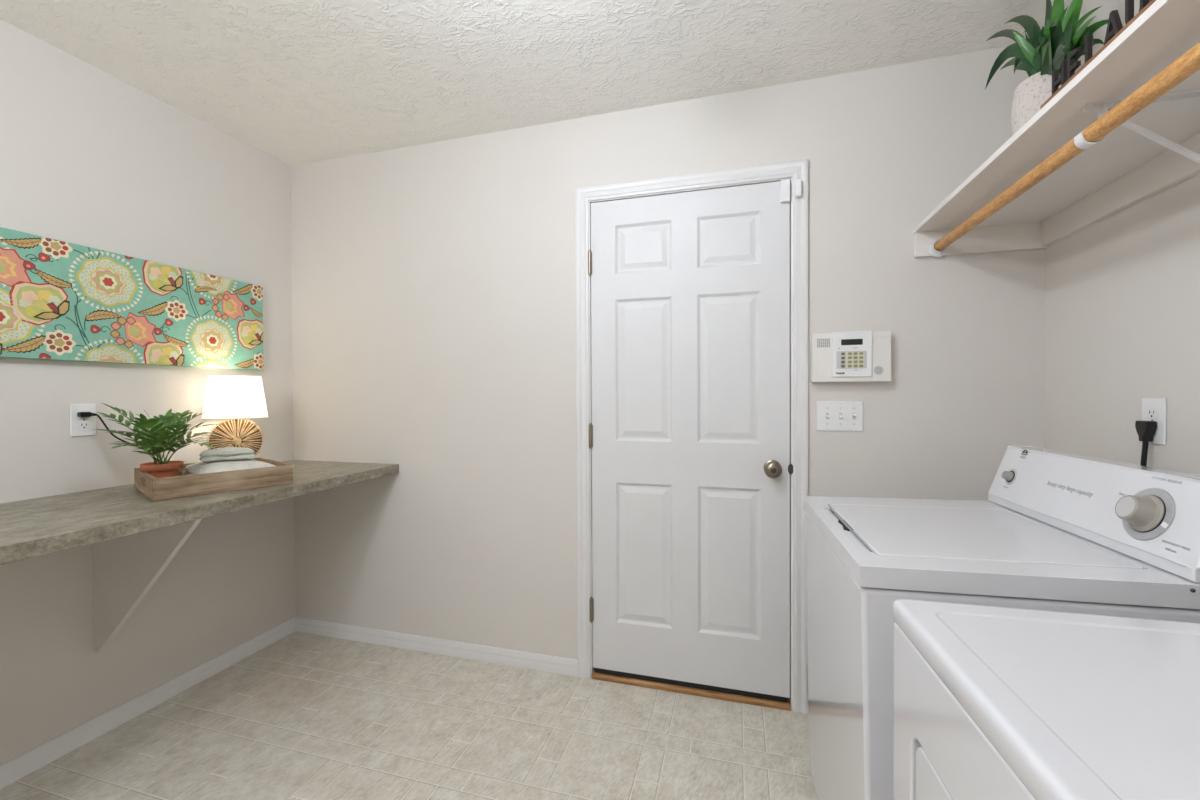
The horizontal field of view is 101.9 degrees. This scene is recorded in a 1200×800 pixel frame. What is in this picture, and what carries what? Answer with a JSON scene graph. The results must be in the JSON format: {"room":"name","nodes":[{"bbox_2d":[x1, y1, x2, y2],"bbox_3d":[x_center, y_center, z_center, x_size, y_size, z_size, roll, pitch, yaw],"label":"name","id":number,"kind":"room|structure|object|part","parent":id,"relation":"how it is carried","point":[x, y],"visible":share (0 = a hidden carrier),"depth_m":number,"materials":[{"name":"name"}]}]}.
{"room":"laundry room","nodes":[
{"label":"laundry room","id":0,"kind":"room"},
{"bbox_2d":[0,19,295,765],"bbox_3d":[-2.178,0.018,0.800,0.120,2.440,3.700,0,1,16],"label":"wall","id":1,"kind":"structure","parent":0,"point":[89,157],"depth_m":1.85,"materials":[{"name":"paint"}]},
{"bbox_2d":[70,404,95,436],"bbox_3d":[-1.845,0.071,1.739,0.007,0.115,0.071,0,1,16],"label":"wall outlet","id":2,"kind":"object","parent":1,"relation":"attached to","point":[79,426],"visible":1,"depth_m":1.74,"materials":[{"name":"white plastic"}]},
{"bbox_2d":[78,421,89,428],"bbox_3d":[-1.843,0.091,1.739,0.002,0.028,0.034,0,1,16],"label":"receptacle","id":3,"kind":"object","parent":2,"relation":"attached to","point":[81,424],"depth_m":1.74,"materials":[{"name":"white plastic"}]},
{"bbox_2d":[0,227,263,369],"bbox_3d":[-1.847,-0.340,1.684,0.035,0.408,1.429,0,1,16],"label":"canvas","id":4,"kind":"object","parent":1,"relation":"attached to","point":[60,300],"visible":1,"depth_m":1.81,"materials":[{"name":"multicoloured fabric"}]},
{"bbox_2d":[0,617,295,788],"bbox_3d":[-2.109,1.204,0.795,0.012,0.068,3.700,0,1,16],"label":"baseboard","id":5,"kind":"structure","parent":1,"relation":"attached to","point":[31,761],"depth_m":1.86,"materials":[{"name":"white paint"}]},
{"bbox_2d":[93,518,202,651],"bbox_3d":[-1.574,0.640,1.702,0.547,0.546,0.020,0,1,16],"label":"bracket","id":6,"kind":"object","parent":1,"relation":"attached to","point":[125,568],"visible":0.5,"depth_m":1.72,"materials":[{"name":"paint"}]},
{"bbox_2d":[0,460,398,564],"bbox_3d":[-1.722,0.354,0.987,0.654,0.041,3.100,0,1,16],"label":"countertop","id":7,"kind":"structure","parent":1,"relation":"attached to","point":[30,528],"depth_m":1.48,"materials":[{"name":"stone"}]},
{"bbox_2d":[77,375,267,461],"bbox_3d":[-1.647,0.110,1.966,0.251,0.426,0.594,0,1,16],"label":"table lamp","id":8,"kind":"object","parent":7,"relation":"on","point":[237,398],"visible":0.77,"depth_m":2.08,"materials":[{"name":"wicker"}]},
{"bbox_3d":[-1.733,0.184,1.939,0.041,0.278,0.426,0,1,26],"label":"power cord","id":9,"kind":"part","parent":8,"relation":"part of","materials":[{"name":"black plastic"}]},
{"bbox_3d":[-1.595,-0.013,2.133,0.234,0.182,0.234,0,1,16],"label":"lamp shade","id":10,"kind":"part","parent":8,"relation":"part of","materials":[{"name":"fabric"}]},
{"bbox_2d":[134,457,292,500],"bbox_3d":[-1.451,0.286,1.836,0.379,0.072,0.400,0,1,40],"label":"wooden tray","id":11,"kind":"object","parent":7,"relation":"on","point":[180,486],"visible":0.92,"depth_m":1.70,"materials":[{"name":"brown wood"}]},
{"bbox_2d":[91,403,220,477],"bbox_3d":[-1.507,0.161,1.696,0.362,0.308,0.477,-1,1,-44],"label":"potted fern","id":12,"kind":"object","parent":11,"relation":"in","point":[157,442],"visible":0.98,"depth_m":1.72,"materials":[{"name":"plant"}]},
{"bbox_2d":[140,461,183,477],"bbox_3d":[-1.581,0.271,1.760,0.119,0.088,0.119,0,1,16],"label":"pot","id":13,"kind":"object","parent":11,"relation":"in","point":[160,469],"depth_m":1.73,"materials":[{"name":"ceramic"}]},
{"bbox_2d":[182,459,274,474],"bbox_3d":[-1.416,0.271,1.874,0.335,0.079,0.262,0,1,40],"label":"folded towel","id":14,"kind":"object","parent":11,"relation":"in","point":[226,465],"visible":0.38,"depth_m":1.80,"materials":[{"name":"white fabric"}]},
{"bbox_2d":[199,447,255,461],"bbox_3d":[-1.435,0.206,1.881,0.173,0.043,0.135,-1,1,-36],"label":"folded washcloth","id":15,"kind":"object","parent":14,"relation":"on","point":[226,453],"visible":1,"depth_m":1.84,"materials":[{"name":"white fabric"}]},
{"bbox_2d":[0,631,817,799],"bbox_3d":[-0.544,1.266,0.352,3.505,0.060,3.940,0,1,16],"label":"floor","id":16,"kind":"structure","parent":0,"point":[303,716],"depth_m":1.75,"materials":[{"name":"plastic"}]},
{"bbox_2d":[592,669,790,710],"bbox_3d":[0.367,1.202,2.057,0.812,0.021,0.102,0,1,16],"label":"threshold","id":17,"kind":"object","parent":16,"relation":"on","point":[598,676],"depth_m":2.00,"materials":[{"name":"brown wood"}]},
{"bbox_2d":[803,420,1199,799],"bbox_3d":[0.968,0.637,1.167,0.818,1.177,0.668,-1,0,14],"label":"washing machine","id":18,"kind":"object","parent":16,"relation":"on","point":[1056,531],"visible":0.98,"depth_m":1.00,"materials":[{"name":"white metal"}]},
{"bbox_3d":[0.844,0.314,1.175,0.445,0.009,0.471,-1,0,14],"label":"lid","id":19,"kind":"part","parent":18,"relation":"part of","materials":[{"name":"white metal"}]},
{"bbox_3d":[1.154,0.215,1.380,0.024,0.029,0.028,-1,0,14],"label":"load size knob","id":20,"kind":"part","parent":18,"relation":"part of","materials":[{"name":"grey plastic"}]},
{"bbox_3d":[1.020,0.207,0.946,0.015,0.039,0.041,-1,0,14],"label":"knob","id":21,"kind":"part","parent":18,"relation":"part of","materials":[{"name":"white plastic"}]},
{"bbox_3d":[1.039,0.218,0.942,0.053,0.070,0.074,-1,0,14],"label":"cycle knob","id":22,"kind":"part","parent":18,"relation":"part of","materials":[{"name":"beige plastic"}]},
{"bbox_3d":[1.341,0.403,1.226,0.099,0.632,0.027,-1,1,-25],"label":"power cord","id":23,"kind":"part","parent":18,"relation":"part of","materials":[{"name":"black plastic"}]},
{"bbox_2d":[893,599,1199,799],"bbox_3d":[0.713,0.705,0.379,0.644,1.050,0.741,0,1,13],"label":"dryer","id":24,"kind":"object","parent":16,"relation":"on","point":[991,702],"visible":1,"depth_m":0.58,"materials":[{"name":"white metal"}]},
{"bbox_3d":[0.418,0.786,0.466,0.018,0.558,0.539,0,1,13],"label":"door","id":25,"kind":"part","parent":24,"relation":"part of","materials":[{"name":"white metal"}]},
{"bbox_2d":[0,0,1071,165],"bbox_3d":[-0.555,-1.244,0.325,3.505,0.080,3.940,0,1,16],"label":"ceiling","id":26,"kind":"structure","parent":0,"point":[297,82],"depth_m":1.70,"materials":[{"name":"white paint"}]},
{"bbox_2d":[290,46,1044,659],"bbox_3d":[-0.028,-0.007,2.176,3.505,2.440,0.120,0,1,16],"label":"wall","id":27,"kind":"structure","parent":0,"point":[434,283],"depth_m":2.18,"materials":[{"name":"paint"}]},
{"bbox_2d":[296,617,808,713],"bbox_3d":[-0.041,1.180,2.125,3.265,0.068,0.012,0,1,16],"label":"baseboard","id":28,"kind":"structure","parent":27,"relation":"attached to","point":[553,664],"depth_m":2.32,"materials":[{"name":"white paint"}]},
{"bbox_2d":[588,181,789,702],"bbox_3d":[0.343,0.169,1.997,0.818,2.044,0.102,0,1,16],"label":"door","id":29,"kind":"structure","parent":27,"relation":"in","point":[689,429],"depth_m":2.00,"materials":[{"name":"white paint"}]},
{"bbox_3d":[0.670,0.269,1.888,0.066,0.066,0.064,0,1,16],"label":"knob","id":30,"kind":"part","parent":29,"relation":"part of","materials":[{"name":"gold metal"}]},
{"bbox_2d":[780,179,801,202],"bbox_3d":[0.735,-0.808,1.873,0.079,0.084,0.028,0,1,34],"label":"sensor","id":31,"kind":"object","parent":29,"relation":"attached to","point":[784,184],"visible":1,"depth_m":1.87,"materials":[{"name":"white plastic"}]},
{"bbox_2d":[575,159,807,714],"bbox_3d":[0.365,0.147,2.058,0.937,2.131,0.136,0,1,16],"label":"trim","id":32,"kind":"structure","parent":27,"relation":"attached to","point":[792,170],"depth_m":1.91,"materials":[{"name":"white paint"}]},
{"bbox_3d":[0.741,0.268,1.890,0.022,0.040,0.002,0,1,16],"label":"strike plate","id":33,"kind":"part","parent":32,"relation":"part of","materials":[{"name":"metal"}]},
{"bbox_2d":[816,401,862,430],"bbox_3d":[0.905,0.061,1.839,0.162,0.114,0.019,0,1,16],"label":"light switch","id":34,"kind":"object","parent":27,"relation":"attached to","point":[830,415],"visible":1,"depth_m":1.84,"materials":[{"name":"white plastic"}]},
{"bbox_2d":[811,331,890,381],"bbox_3d":[0.931,-0.161,1.814,0.264,0.186,0.048,0,1,16],"label":"alarm keypad","id":35,"kind":"object","parent":27,"relation":"attached to","point":[845,356],"visible":1,"depth_m":1.79,"materials":[{"name":"beige plastic"}]},
{"bbox_2d":[817,339,829,346],"bbox_3d":[0.837,-0.213,1.824,0.044,0.032,0.001,0,1,16],"label":"grille","id":36,"kind":"object","parent":35,"relation":"attached to","point":[820,342],"depth_m":1.82,"materials":[{"name":"white plastic"}]},
{"bbox_3d":[0.926,-0.148,1.793,0.101,0.064,0.001,0,1,16],"label":"keypad panel","id":37,"kind":"part","parent":35,"relation":"part of","materials":[{"name":"grey plastic"}]},
{"bbox_3d":[0.936,-0.147,1.789,0.062,0.059,0.001,0,1,16],"label":"lit panel","id":38,"kind":"part","parent":35,"relation":"part of","materials":[{"name":"yellow plastic"}]},
{"bbox_2d":[873,366,883,374],"bbox_3d":[1.015,-0.108,1.774,0.033,0.033,0.002,0,1,16],"label":"grille","id":39,"kind":"object","parent":35,"relation":"attached to","point":[877,370],"depth_m":1.77,"materials":[{"name":"grey plastic"}]},
{"bbox_2d":[1044,0,1199,474],"bbox_3d":[1.079,0.014,-0.123,0.120,2.440,3.700,0,1,16],"label":"wall","id":40,"kind":"structure","parent":0,"point":[1122,290],"depth_m":1.32,"materials":[{"name":"paint"}]},
{"bbox_2d":[913,0,1199,257],"bbox_3d":[0.997,-0.552,0.542,0.398,0.111,2.450,0,1,16],"label":"wall shelf","id":41,"kind":"object","parent":40,"relation":"attached to","point":[1126,168],"visible":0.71,"depth_m":1.18,"materials":[{"name":"white paint"}]},
{"bbox_2d":[927,237,948,256],"bbox_3d":[1.203,-0.544,1.728,0.068,0.068,0.020,0,1,16],"label":"socket","id":42,"kind":"object","parent":41,"relation":"attached to","point":[931,252],"depth_m":1.74,"materials":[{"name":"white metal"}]},
{"bbox_2d":[985,0,1108,134],"bbox_3d":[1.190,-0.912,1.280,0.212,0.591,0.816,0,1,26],"label":"potted plant","id":43,"kind":"object","parent":41,"relation":"on","point":[1043,51],"visible":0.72,"depth_m":1.21,"materials":[{"name":"plant"}]},
{"bbox_3d":[1.140,-0.711,1.233,0.153,0.190,0.153,0,1,16],"label":"pot","id":44,"kind":"part","parent":43,"relation":"part of","materials":[{"name":"ceramic"}]},
{"bbox_2d":[934,42,1199,250],"bbox_3d":[0.877,-0.529,0.578,0.034,0.036,2.400,0,1,16],"label":"closet rod","id":45,"kind":"object","parent":41,"relation":"attached to","point":[1187,64],"visible":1,"depth_m":0.95,"materials":[{"name":"brown wood"}]},
{"bbox_2d":[1040,0,1155,108],"bbox_3d":[0.893,-0.650,0.797,0.036,0.079,0.505,0,1,16],"label":"word sign","id":46,"kind":"object","parent":41,"relation":"on","point":[1115,27],"visible":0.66,"depth_m":0.92,"materials":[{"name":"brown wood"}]},
{"bbox_2d":[1074,88,1199,163],"bbox_3d":[1.139,-0.437,0.946,0.346,0.317,0.024,0,1,16],"label":"shelf bracket","id":47,"kind":"object","parent":40,"relation":"attached to","point":[1103,107],"visible":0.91,"depth_m":0.96,"materials":[{"name":"white metal"}]},
{"bbox_3d":[1.143,-0.437,0.944,0.338,0.317,0.024,0,1,16],"label":"frame","id":48,"kind":"part","parent":47,"relation":"part of","materials":[{"name":"white metal"}]},
{"bbox_2d":[1142,398,1166,444],"bbox_3d":[1.396,0.053,1.229,0.007,0.115,0.071,0,1,16],"label":"wall outlet","id":49,"kind":"object","parent":40,"relation":"attached to","point":[1153,409],"visible":0.85,"depth_m":1.21,"materials":[{"name":"white plastic"}]},
{"bbox_2d":[1146,408,1157,418],"bbox_3d":[1.393,0.033,1.229,0.002,0.028,0.034,0,1,16],"label":"receptacle","id":50,"kind":"object","parent":49,"relation":"attached to","point":[1151,413],"depth_m":1.23,"materials":[{"name":"white plastic"}]}
]}

